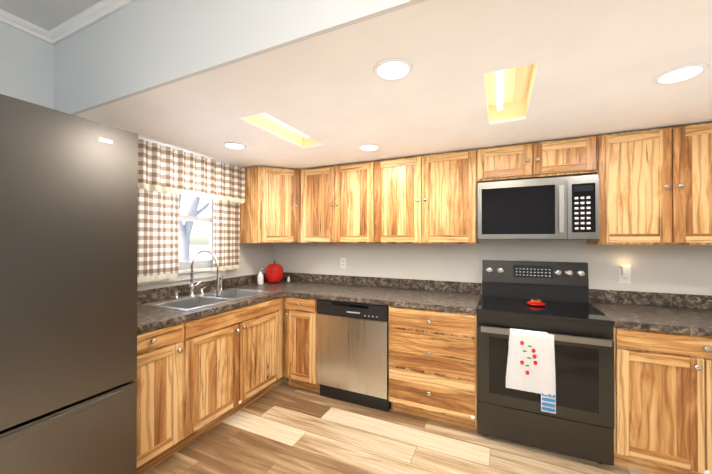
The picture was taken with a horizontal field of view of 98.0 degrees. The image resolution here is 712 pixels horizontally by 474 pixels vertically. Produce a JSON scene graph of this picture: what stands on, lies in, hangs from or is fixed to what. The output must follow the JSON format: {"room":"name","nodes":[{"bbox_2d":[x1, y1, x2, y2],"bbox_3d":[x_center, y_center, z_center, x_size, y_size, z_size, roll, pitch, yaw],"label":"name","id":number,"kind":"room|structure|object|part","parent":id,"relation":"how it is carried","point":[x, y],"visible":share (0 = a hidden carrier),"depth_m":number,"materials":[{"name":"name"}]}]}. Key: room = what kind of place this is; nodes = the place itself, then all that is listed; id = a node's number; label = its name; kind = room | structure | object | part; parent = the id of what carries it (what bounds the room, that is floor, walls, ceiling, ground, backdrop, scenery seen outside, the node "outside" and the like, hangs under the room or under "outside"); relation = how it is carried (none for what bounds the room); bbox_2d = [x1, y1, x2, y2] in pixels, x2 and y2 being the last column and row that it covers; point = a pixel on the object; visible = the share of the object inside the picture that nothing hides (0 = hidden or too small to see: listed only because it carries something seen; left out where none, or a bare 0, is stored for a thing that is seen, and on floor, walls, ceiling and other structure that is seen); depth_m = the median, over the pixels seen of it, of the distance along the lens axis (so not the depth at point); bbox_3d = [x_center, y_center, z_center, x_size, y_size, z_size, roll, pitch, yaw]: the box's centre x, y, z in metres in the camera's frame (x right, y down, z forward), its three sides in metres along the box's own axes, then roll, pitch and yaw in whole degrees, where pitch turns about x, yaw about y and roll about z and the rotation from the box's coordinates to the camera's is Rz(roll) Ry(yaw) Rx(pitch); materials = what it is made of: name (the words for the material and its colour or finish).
{"room":"kitchen","nodes":[
{"label":"kitchen","id":0,"kind":"room"},
{"bbox_2d":[0,0,100,30],"bbox_3d":[0.175,-1.306,0.153,5.400,0.100,5.800,0,0,25],"label":"ceiling","id":1,"kind":"structure","parent":0,"point":[48,15],"depth_m":1.69,"materials":[{"name":"paint"}]},
{"bbox_2d":[0,21,273,290],"bbox_3d":[-2.228,0.081,1.261,0.100,2.660,5.600,0,0,25],"label":"wall","id":2,"kind":"structure","parent":0,"point":[27,67],"depth_m":1.84,"materials":[{"name":"grey paint"}]},
{"bbox_2d":[0,9,46,40],"bbox_3d":[-2.610,-1.230,0.278,0.042,0.048,3.480,0,0,25],"label":"crown molding","id":3,"kind":"structure","parent":2,"relation":"attached to","point":[7,18],"depth_m":1.77,"materials":[{"name":"white wood"}]},
{"bbox_2d":[45,0,136,44],"bbox_3d":[0.477,-1.227,0.803,5.200,0.048,0.042,0,0,25],"label":"crown molding","id":4,"kind":"structure","parent":2,"relation":"attached to","point":[93,14],"depth_m":1.72,"materials":[{"name":"white wood"}]},
{"bbox_2d":[137,198,225,285],"bbox_3d":[-1.535,-0.157,2.694,0.121,1.055,0.960,0,0,25],"label":"window","id":5,"kind":"structure","parent":2,"relation":"in","point":[202,271],"depth_m":2.85,"materials":[{"name":"grey plastic"}]},
{"bbox_2d":[137,139,244,282],"bbox_3d":[-1.433,-0.187,2.666,0.158,1.056,1.132,0,0,25],"label":"curtain valance","id":6,"kind":"object","parent":2,"relation":"attached to","point":[167,176],"visible":0.85,"depth_m":2.52,"materials":[{"name":"fabric"}]},
{"bbox_3d":[-1.564,-0.046,2.395,0.042,0.771,0.415,0,0,25],"label":"panel","id":7,"kind":"part","parent":6,"relation":"part of","materials":[{"name":"fabric"}]},
{"bbox_3d":[-1.270,-0.052,3.028,0.040,0.751,0.320,0,0,25],"label":"panel","id":8,"kind":"part","parent":6,"relation":"part of","materials":[{"name":"fabric"}]},
{"bbox_2d":[54,0,711,168],"bbox_3d":[0.921,-0.991,1.756,5.200,0.510,2.060,0,0,25],"label":"ceiling","id":9,"kind":"structure","parent":0,"point":[205,78],"depth_m":1.49,"materials":[{"name":"paint"}]},
{"bbox_2d":[223,142,245,149],"bbox_3d":[-0.960,-0.726,2.452,0.176,0.007,0.176,0,0,25],"label":"recessed light","id":10,"kind":"object","parent":9,"relation":"in","point":[233,145],"visible":0.96,"depth_m":2.43,"materials":[{"name":"white plastic"}]},
{"bbox_2d":[246,113,319,145],"bbox_3d":[-0.483,-0.804,2.175,0.224,0.100,0.704,0,0,25],"label":"ceiling light","id":11,"kind":"object","parent":9,"relation":"attached to","point":[267,121],"visible":0.31,"depth_m":2.26,"materials":[{"name":"beige plastic"}]},
{"bbox_2d":[358,144,379,150],"bbox_3d":[0.108,-0.726,2.496,0.176,0.007,0.176,0,0,25],"label":"recessed light","id":12,"kind":"object","parent":9,"relation":"in","point":[369,147],"visible":1,"depth_m":2.48,"materials":[{"name":"white plastic"}]},
{"bbox_2d":[373,58,412,80],"bbox_3d":[0.163,-0.733,1.357,0.176,0.007,0.176,0,0,25],"label":"recessed light","id":13,"kind":"object","parent":9,"relation":"in","point":[392,69],"visible":1,"depth_m":1.34,"materials":[{"name":"white plastic"}]},
{"bbox_2d":[484,63,536,120],"bbox_3d":[0.814,-0.807,1.655,0.234,0.100,0.694,0,0,25],"label":"ceiling light","id":14,"kind":"object","parent":9,"relation":"attached to","point":[508,91],"visible":0.5,"depth_m":1.76,"materials":[{"name":"beige plastic"}]},
{"bbox_2d":[653,63,708,84],"bbox_3d":[1.459,-0.733,1.394,0.176,0.007,0.176,0,0,25],"label":"recessed light","id":15,"kind":"object","parent":9,"relation":"in","point":[681,73],"visible":1,"depth_m":1.38,"materials":[{"name":"white plastic"}]},
{"bbox_2d":[143,378,653,473],"bbox_3d":[0.175,1.454,0.136,5.400,0.100,5.800,0,0,25],"label":"floor","id":16,"kind":"structure","parent":0,"point":[284,427],"depth_m":2.09,"materials":[{"name":"wood"}]},
{"bbox_2d":[0,94,137,473],"bbox_3d":[-1.546,0.449,1.383,0.963,1.927,0.610,0,0,25],"label":"refrigerator","id":17,"kind":"object","parent":16,"relation":"on","point":[68,273],"visible":1,"depth_m":1.25,"materials":[{"name":"grey metal"}]},
{"bbox_3d":[-1.146,0.216,1.198,0.080,1.010,0.490,0,0,25],"label":"handle","id":18,"kind":"part","parent":17,"relation":"part of","materials":[{"name":"metal"}]},
{"bbox_2d":[134,318,197,473],"bbox_3d":[-1.478,0.979,1.982,0.640,0.872,0.489,0,0,25],"label":"base cabinet","id":19,"kind":"object","parent":16,"relation":"on","point":[197,377],"depth_m":1.91,"materials":[{"name":"brown wood"}]},
{"bbox_2d":[198,296,281,436],"bbox_3d":[-1.216,0.983,2.544,0.640,0.872,1.038,0,0,25],"label":"base cabinet","id":20,"kind":"object","parent":16,"relation":"on","point":[240,348],"depth_m":2.41,"materials":[{"name":"brown wood"}]},
{"bbox_3d":[-1.036,0.945,2.134,0.032,0.708,0.751,0,0,25],"label":"knob","id":21,"kind":"part","parent":20,"relation":"part of","materials":[{"name":"silver metal"}]},
{"bbox_2d":[282,296,287,381],"bbox_3d":[-0.866,0.987,3.297,0.640,0.872,0.738,0,0,25],"label":"base cabinet","id":22,"kind":"object","parent":16,"relation":"on","point":[283,297],"depth_m":2.96,"materials":[{"name":"brown wood"}]},
{"bbox_2d":[137,249,284,332],"bbox_3d":[-1.279,0.424,2.404,0.649,0.657,1.410,0,0,25],"label":"countertop","id":23,"kind":"structure","parent":22,"relation":"on","point":[163,306],"depth_m":2.54,"materials":[{"name":"laminate"}]},
{"bbox_2d":[174,249,222,298],"bbox_3d":[-1.239,0.298,2.660,0.338,0.401,0.479,0,0,25],"label":"faucet","id":24,"kind":"object","parent":23,"relation":"on","point":[219,278],"depth_m":2.62,"materials":[{"name":"silver metal"}]},
{"bbox_2d":[142,288,270,310],"bbox_3d":[-1.197,0.626,2.598,0.490,0.256,0.860,0,0,25],"label":"sink","id":25,"kind":"object","parent":23,"relation":"in","point":[191,302],"depth_m":2.58,"materials":[{"name":"silver metal"}]},
{"bbox_2d":[257,268,263,284],"bbox_3d":[-1.043,0.419,3.382,0.074,0.177,0.066,0,0,25],"label":"soap bottle","id":26,"kind":"object","parent":23,"relation":"on","point":[260,278],"visible":1,"depth_m":3.36,"materials":[{"name":"white plastic"}]},
{"bbox_2d":[265,260,283,282],"bbox_3d":[-0.926,0.379,3.504,0.212,0.259,0.212,0,0,25],"label":"apple","id":27,"kind":"object","parent":23,"relation":"on","point":[274,272],"visible":1,"depth_m":3.43,"materials":[{"name":"red ceramic"}]},
{"bbox_2d":[285,272,481,313],"bbox_3d":[-0.074,0.476,2.981,2.347,0.137,0.652,0,0,25],"label":"countertop","id":28,"kind":"structure","parent":22,"relation":"on","point":[451,296],"depth_m":2.86,"materials":[{"name":"laminate"}]},
{"bbox_2d":[284,296,315,390],"bbox_3d":[-0.386,0.986,3.129,0.367,0.872,0.640,0,0,25],"label":"base cabinet","id":29,"kind":"object","parent":16,"relation":"on","point":[300,313],"depth_m":2.85,"materials":[{"name":"brown wood"}]},
{"bbox_2d":[317,299,390,411],"bbox_3d":[0.078,0.987,2.897,0.658,0.870,0.619,0,0,25],"label":"dishwasher","id":30,"kind":"object","parent":16,"relation":"on","point":[352,352],"visible":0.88,"depth_m":2.61,"materials":[{"name":"silver metal"}]},
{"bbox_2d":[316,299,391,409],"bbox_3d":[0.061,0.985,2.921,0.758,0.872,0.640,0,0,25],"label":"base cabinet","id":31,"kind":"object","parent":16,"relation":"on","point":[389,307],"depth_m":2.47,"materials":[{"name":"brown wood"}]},
{"bbox_2d":[392,306,477,430],"bbox_3d":[0.691,0.983,2.628,0.667,0.872,0.640,0,0,25],"label":"base cabinet","id":32,"kind":"object","parent":16,"relation":"on","point":[432,366],"depth_m":2.32,"materials":[{"name":"brown wood"}]},
{"bbox_2d":[477,260,614,465],"bbox_3d":[1.319,0.803,2.270,0.768,1.228,0.731,0,0,25],"label":"range","id":33,"kind":"object","parent":16,"relation":"on","point":[546,376],"visible":1,"depth_m":2.02,"materials":[{"name":"black metal"}]},
{"bbox_2d":[506,328,552,395],"bbox_3d":[1.113,0.790,1.999,0.265,0.384,0.066,0,0,25],"label":"towel","id":34,"kind":"object","parent":33,"relation":"hanging from","point":[529,354],"depth_m":1.97,"materials":[{"name":"white fabric"}]},
{"bbox_2d":[526,299,544,305],"bbox_3d":[1.343,0.481,2.311,0.124,0.040,0.122,0,0,25],"label":"spoon rest","id":35,"kind":"object","parent":33,"relation":"on","point":[532,302],"visible":1,"depth_m":2.29,"materials":[{"name":"red ceramic"}]},
{"bbox_2d":[541,333,555,413],"bbox_3d":[1.211,0.848,1.954,0.080,0.489,0.050,0,0,25],"label":"towel","id":36,"kind":"object","parent":33,"relation":"hanging from","point":[548,381],"depth_m":1.93,"materials":[{"name":"white fabric"}]},
{"bbox_2d":[611,327,711,473],"bbox_3d":[2.092,0.979,1.977,0.872,0.872,0.640,0,0,25],"label":"base cabinet","id":37,"kind":"object","parent":16,"relation":"on","point":[663,402],"visible":0.83,"depth_m":1.77,"materials":[{"name":"brown wood"}]},
{"bbox_2d":[589,289,711,335],"bbox_3d":[2.330,0.469,1.864,1.400,0.137,0.649,0,0,25],"label":"countertop","id":38,"kind":"structure","parent":37,"relation":"on","point":[650,311],"depth_m":2.13,"materials":[{"name":"laminate"}]},
{"bbox_3d":[2.219,0.941,1.548,0.773,0.708,0.032,0,0,25],"label":"knob","id":39,"kind":"part","parent":37,"relation":"part of","materials":[{"name":"silver metal"}]},
{"bbox_2d":[274,240,711,294],"bbox_3d":[1.376,0.090,2.728,5.400,2.660,0.100,0,0,25],"label":"wall","id":40,"kind":"structure","parent":0,"point":[681,269],"depth_m":2.71,"materials":[{"name":"beige paint"}]},
{"bbox_2d":[240,166,303,242],"bbox_3d":[-0.824,-0.332,3.360,0.673,0.772,0.608,0,0,25],"label":"upper cabinet","id":41,"kind":"object","parent":40,"relation":"attached to","point":[272,211],"depth_m":3.16,"materials":[{"name":"brown wood"}]},
{"bbox_2d":[304,160,379,242],"bbox_3d":[-0.148,-0.333,3.176,0.952,0.772,0.370,0,0,25],"label":"upper cabinet","id":42,"kind":"object","parent":40,"relation":"attached to","point":[342,202],"depth_m":3.02,"materials":[{"name":"brown wood"}]},
{"bbox_2d":[340,258,345,267],"bbox_3d":[-0.139,0.274,3.371,0.072,0.116,0.008,0,0,25],"label":"electrical outlet plate","id":43,"kind":"object","parent":40,"relation":"attached to","point":[342,262],"visible":1,"depth_m":3.37,"materials":[{"name":"white plastic"}]},
{"bbox_2d":[380,149,479,243],"bbox_3d":[0.609,-0.335,2.851,0.957,0.772,0.321,0,0,25],"label":"upper cabinet","id":44,"kind":"object","parent":40,"relation":"attached to","point":[425,199],"depth_m":2.66,"materials":[{"name":"brown wood"}]},
{"bbox_2d":[480,142,543,182],"bbox_3d":[1.252,-0.592,2.553,0.456,0.262,0.321,0,0,25],"label":"upper cabinet","id":45,"kind":"object","parent":40,"relation":"attached to","point":[520,161],"depth_m":2.40,"materials":[{"name":"brown wood"}]},
{"bbox_2d":[477,174,599,239],"bbox_3d":[1.375,-0.210,2.419,0.770,0.447,0.454,0,0,25],"label":"microwave","id":46,"kind":"object","parent":45,"relation":"attached to","point":[560,208],"visible":1,"depth_m":2.24,"materials":[{"name":"silver metal"}]},
{"bbox_2d":[544,135,599,177],"bbox_3d":[1.555,-0.593,2.413,0.457,0.262,0.321,0,0,25],"label":"upper cabinet","id":47,"kind":"object","parent":40,"relation":"attached to","point":[579,156],"depth_m":2.24,"materials":[{"name":"brown wood"}]},
{"bbox_2d":[619,265,630,283],"bbox_3d":[2.040,0.276,2.341,0.072,0.141,0.040,0,0,25],"label":"electrical outlet plate","id":48,"kind":"object","parent":40,"relation":"attached to","point":[624,273],"visible":0.98,"depth_m":2.34,"materials":[{"name":"white plastic"}]},
{"bbox_2d":[587,122,711,244],"bbox_3d":[2.148,-0.339,2.135,0.850,0.772,0.321,0,0,25],"label":"upper cabinet","id":49,"kind":"object","parent":40,"relation":"attached to","point":[655,186],"depth_m":2.04,"materials":[{"name":"brown wood"}]},
{"label":"outside","id":50,"kind":"structure","parent":0,"visible":0},
{"bbox_2d":[190,245,208,260],"bbox_3d":[-69.070,2.049,35.404,149.880,0.050,300.000,0,0,25],"label":"ground","id":51,"kind":"structure","parent":50,"point":[194,249],"depth_m":43.89,"materials":[{"name":"white"}]},
{"bbox_2d":[179,194,209,261],"bbox_3d":[-4.181,-0.651,7.860,0.480,5.015,2.150,0,0,25],"label":"tree","id":52,"kind":"object","parent":51,"relation":"on","point":[185,228],"visible":0.23,"depth_m":7.64,"materials":[{"name":"grey plant"}]}
]}

